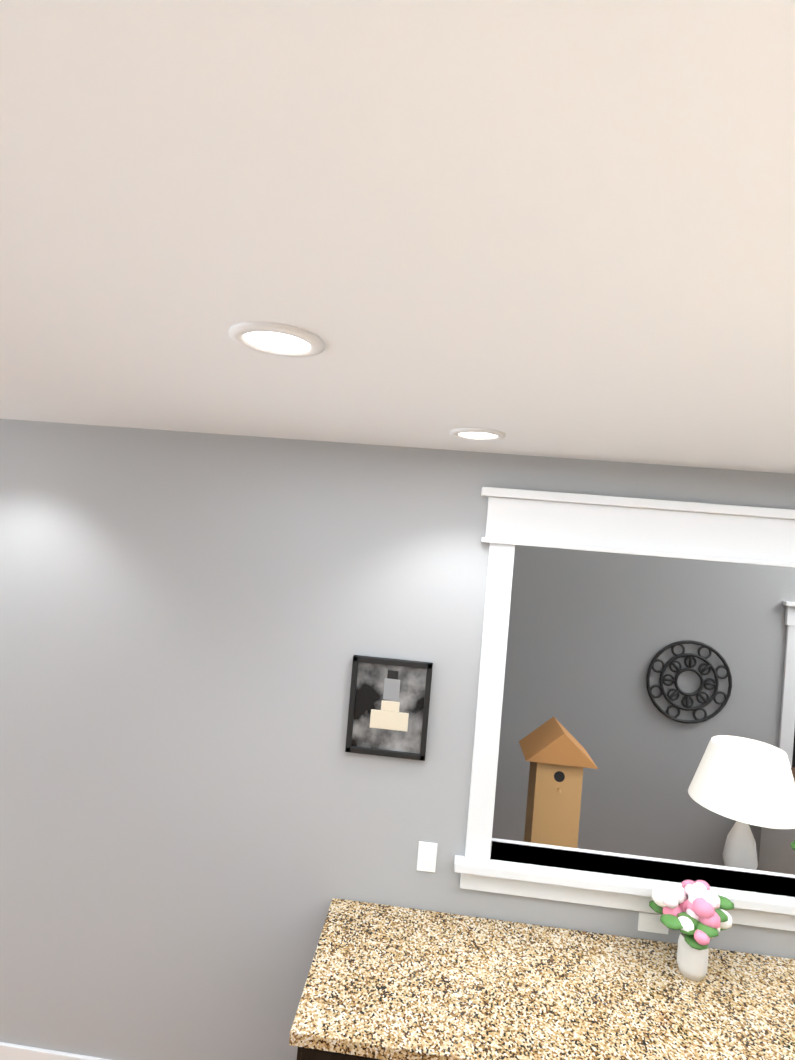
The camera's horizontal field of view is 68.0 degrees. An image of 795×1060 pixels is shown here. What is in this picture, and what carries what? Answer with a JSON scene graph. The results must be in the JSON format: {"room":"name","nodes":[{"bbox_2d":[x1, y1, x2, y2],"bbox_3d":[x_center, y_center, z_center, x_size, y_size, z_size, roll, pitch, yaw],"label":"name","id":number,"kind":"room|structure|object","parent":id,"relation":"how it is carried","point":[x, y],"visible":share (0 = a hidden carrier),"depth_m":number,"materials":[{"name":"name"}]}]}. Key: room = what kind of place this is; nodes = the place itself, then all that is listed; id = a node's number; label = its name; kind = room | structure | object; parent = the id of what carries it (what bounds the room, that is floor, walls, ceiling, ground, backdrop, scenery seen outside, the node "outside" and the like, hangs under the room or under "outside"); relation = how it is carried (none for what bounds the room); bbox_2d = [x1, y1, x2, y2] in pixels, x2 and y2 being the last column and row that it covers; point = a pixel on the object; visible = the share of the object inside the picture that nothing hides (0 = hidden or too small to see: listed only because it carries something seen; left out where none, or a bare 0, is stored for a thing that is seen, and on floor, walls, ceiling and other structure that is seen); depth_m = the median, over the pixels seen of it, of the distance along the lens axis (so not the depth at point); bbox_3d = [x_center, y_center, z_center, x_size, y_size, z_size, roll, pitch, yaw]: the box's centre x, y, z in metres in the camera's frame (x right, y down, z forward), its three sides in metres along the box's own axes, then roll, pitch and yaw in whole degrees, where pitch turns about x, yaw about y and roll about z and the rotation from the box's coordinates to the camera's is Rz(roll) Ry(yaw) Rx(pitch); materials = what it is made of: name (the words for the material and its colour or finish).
{"room":"kitchen","nodes":[
{"label":"kitchen","id":0,"kind":"room"},
{"bbox_2d":[0,419,794,1059],"bbox_3d":[0.186,0.655,2.471,10.450,3.600,0.150,5,-1,5],"label":"wall","id":1,"kind":"structure","parent":0,"point":[204,817],"depth_m":2.48,"materials":[{"name":"grey paint"}]},
{"bbox_2d":[0,1042,110,1059],"bbox_3d":[-2.477,2.178,2.565,4.390,0.130,0.015,5,-1,5],"label":"baseboard","id":2,"kind":"structure","parent":1,"relation":"attached to","point":[9,1051],"depth_m":2.47,"materials":[{"name":"white wood"}]},
{"bbox_2d":[345,655,432,760],"bbox_3d":[-0.035,0.721,2.396,0.325,0.390,0.026,5,-1,5],"label":"picture frame","id":3,"kind":"object","parent":1,"relation":"attached to","point":[389,703],"visible":0.98,"depth_m":2.40,"materials":[{"name":"black"}]},
{"bbox_2d":[417,841,436,872],"bbox_3d":[0.119,1.320,2.380,0.075,0.115,0.009,5,-1,5],"label":"electrical outlet plate","id":4,"kind":"object","parent":1,"relation":"attached to","point":[427,855],"visible":1,"depth_m":2.38,"materials":[{"name":"white plastic"}]},
{"bbox_2d":[454,487,794,930],"bbox_3d":[1.106,0.696,2.379,1.660,1.605,0.245,5,-1,5],"label":"window","id":5,"kind":"structure","parent":1,"relation":"in","point":[694,530],"depth_m":2.33,"materials":[{"name":"white wood"}]},
{"bbox_2d":[790,840,794,850],"bbox_3d":[1.652,1.297,2.326,0.111,0.254,0.175,5,-1,-18],"label":"potted plant","id":6,"kind":"object","parent":5,"relation":"on","point":[792,844],"visible":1,"depth_m":2.37,"materials":[{"name":"green plant"}]},
{"bbox_2d":[638,911,668,933],"bbox_3d":[1.002,1.537,2.306,0.115,0.072,0.009,5,-1,5],"label":"electrical outlet plate","id":7,"kind":"object","parent":1,"relation":"attached to","point":[650,922],"visible":0.9,"depth_m":2.31,"materials":[{"name":"white plastic"}]},
{"bbox_2d":[646,640,731,723],"bbox_3d":[2.043,1.065,4.136,0.584,0.584,0.021,5,-1,5],"label":"wall decoration","id":8,"kind":"object","parent":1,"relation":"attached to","point":[698,692],"visible":1,"depth_m":4.13,"materials":[{"name":"black metal"}]},
{"bbox_2d":[778,601,794,767],"bbox_3d":[3.053,1.624,4.115,0.910,2.190,0.204,5,-1,5],"label":"trim","id":9,"kind":"structure","parent":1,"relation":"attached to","point":[786,729],"depth_m":4.08,"materials":[{"name":"white wood"}]},
{"bbox_2d":[0,0,794,473],"bbox_3d":[0.074,-0.438,0.001,10.450,0.120,5.140,5,-1,5],"label":"ceiling","id":10,"kind":"structure","parent":0,"point":[554,228],"depth_m":0.71,"materials":[{"name":"white paint"}]},
{"bbox_2d":[229,321,324,356],"bbox_3d":[-0.242,-0.380,1.188,0.190,0.010,0.190,5,-1,5],"label":"recessed light","id":11,"kind":"object","parent":10,"relation":"in","point":[276,339],"visible":0.96,"depth_m":1.17,"materials":[{"name":"white"}]},
{"bbox_2d":[450,428,505,439],"bbox_3d":[0.273,-0.324,2.009,0.190,0.010,0.190,5,-1,5],"label":"recessed light","id":12,"kind":"object","parent":10,"relation":"in","point":[477,433],"visible":1,"depth_m":1.99,"materials":[{"name":"white"}]},
{"bbox_3d":[2.633,2.707,2.116,15.700,0.100,10.900,5,-1,5],"label":"floor","id":13,"kind":"structure","parent":0,"visible":0},
{"bbox_2d":[297,1050,368,1059],"bbox_3d":[0.143,2.009,2.037,0.913,0.880,0.649,5,-1,5],"label":"base cabinet","id":14,"kind":"object","parent":13,"relation":"on","point":[301,1054],"depth_m":1.75,"materials":[{"name":"brown wood"}]},
{"bbox_2d":[289,898,794,1059],"bbox_3d":[0.963,1.614,1.973,2.530,0.040,0.664,5,-1,5],"label":"countertop","id":15,"kind":"structure","parent":14,"relation":"on","point":[384,982],"depth_m":1.97,"materials":[{"name":"beige stone"}]},
{"bbox_2d":[649,880,733,980],"bbox_3d":[1.081,1.443,2.150,0.303,0.323,0.276,5,-1,5],"label":"flower vase","id":16,"kind":"object","parent":15,"relation":"on","point":[697,915],"visible":1,"depth_m":2.10,"materials":[{"name":"white ceramic"}]},
{"bbox_2d":[758,767,794,874],"bbox_3d":[3.961,1.138,3.478,2.807,3.288,1.036,5,-1,5],"label":"stairs","id":17,"kind":"structure","parent":13,"relation":"on","point":[777,853],"depth_m":3.89,"materials":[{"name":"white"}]},
{"bbox_3d":[1.180,2.158,2.895,1.800,0.780,0.560,5,-1,5],"label":"console table","id":18,"kind":"object","parent":13,"relation":"on","visible":0},
{"bbox_2d":[519,716,597,847],"bbox_3d":[0.776,1.352,2.940,0.340,0.760,0.290,5,-1,5],"label":"birdhouse","id":19,"kind":"object","parent":18,"relation":"on","point":[556,754],"visible":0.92,"depth_m":2.85,"materials":[{"name":"brown wood"}]},
{"bbox_2d":[688,735,794,869],"bbox_3d":[1.680,1.430,2.872,0.490,0.750,0.490,5,-1,5],"label":"table lamp","id":20,"kind":"object","parent":18,"relation":"on","point":[744,783],"visible":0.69,"depth_m":2.75,"materials":[{"name":"white ceramic"}]}
]}

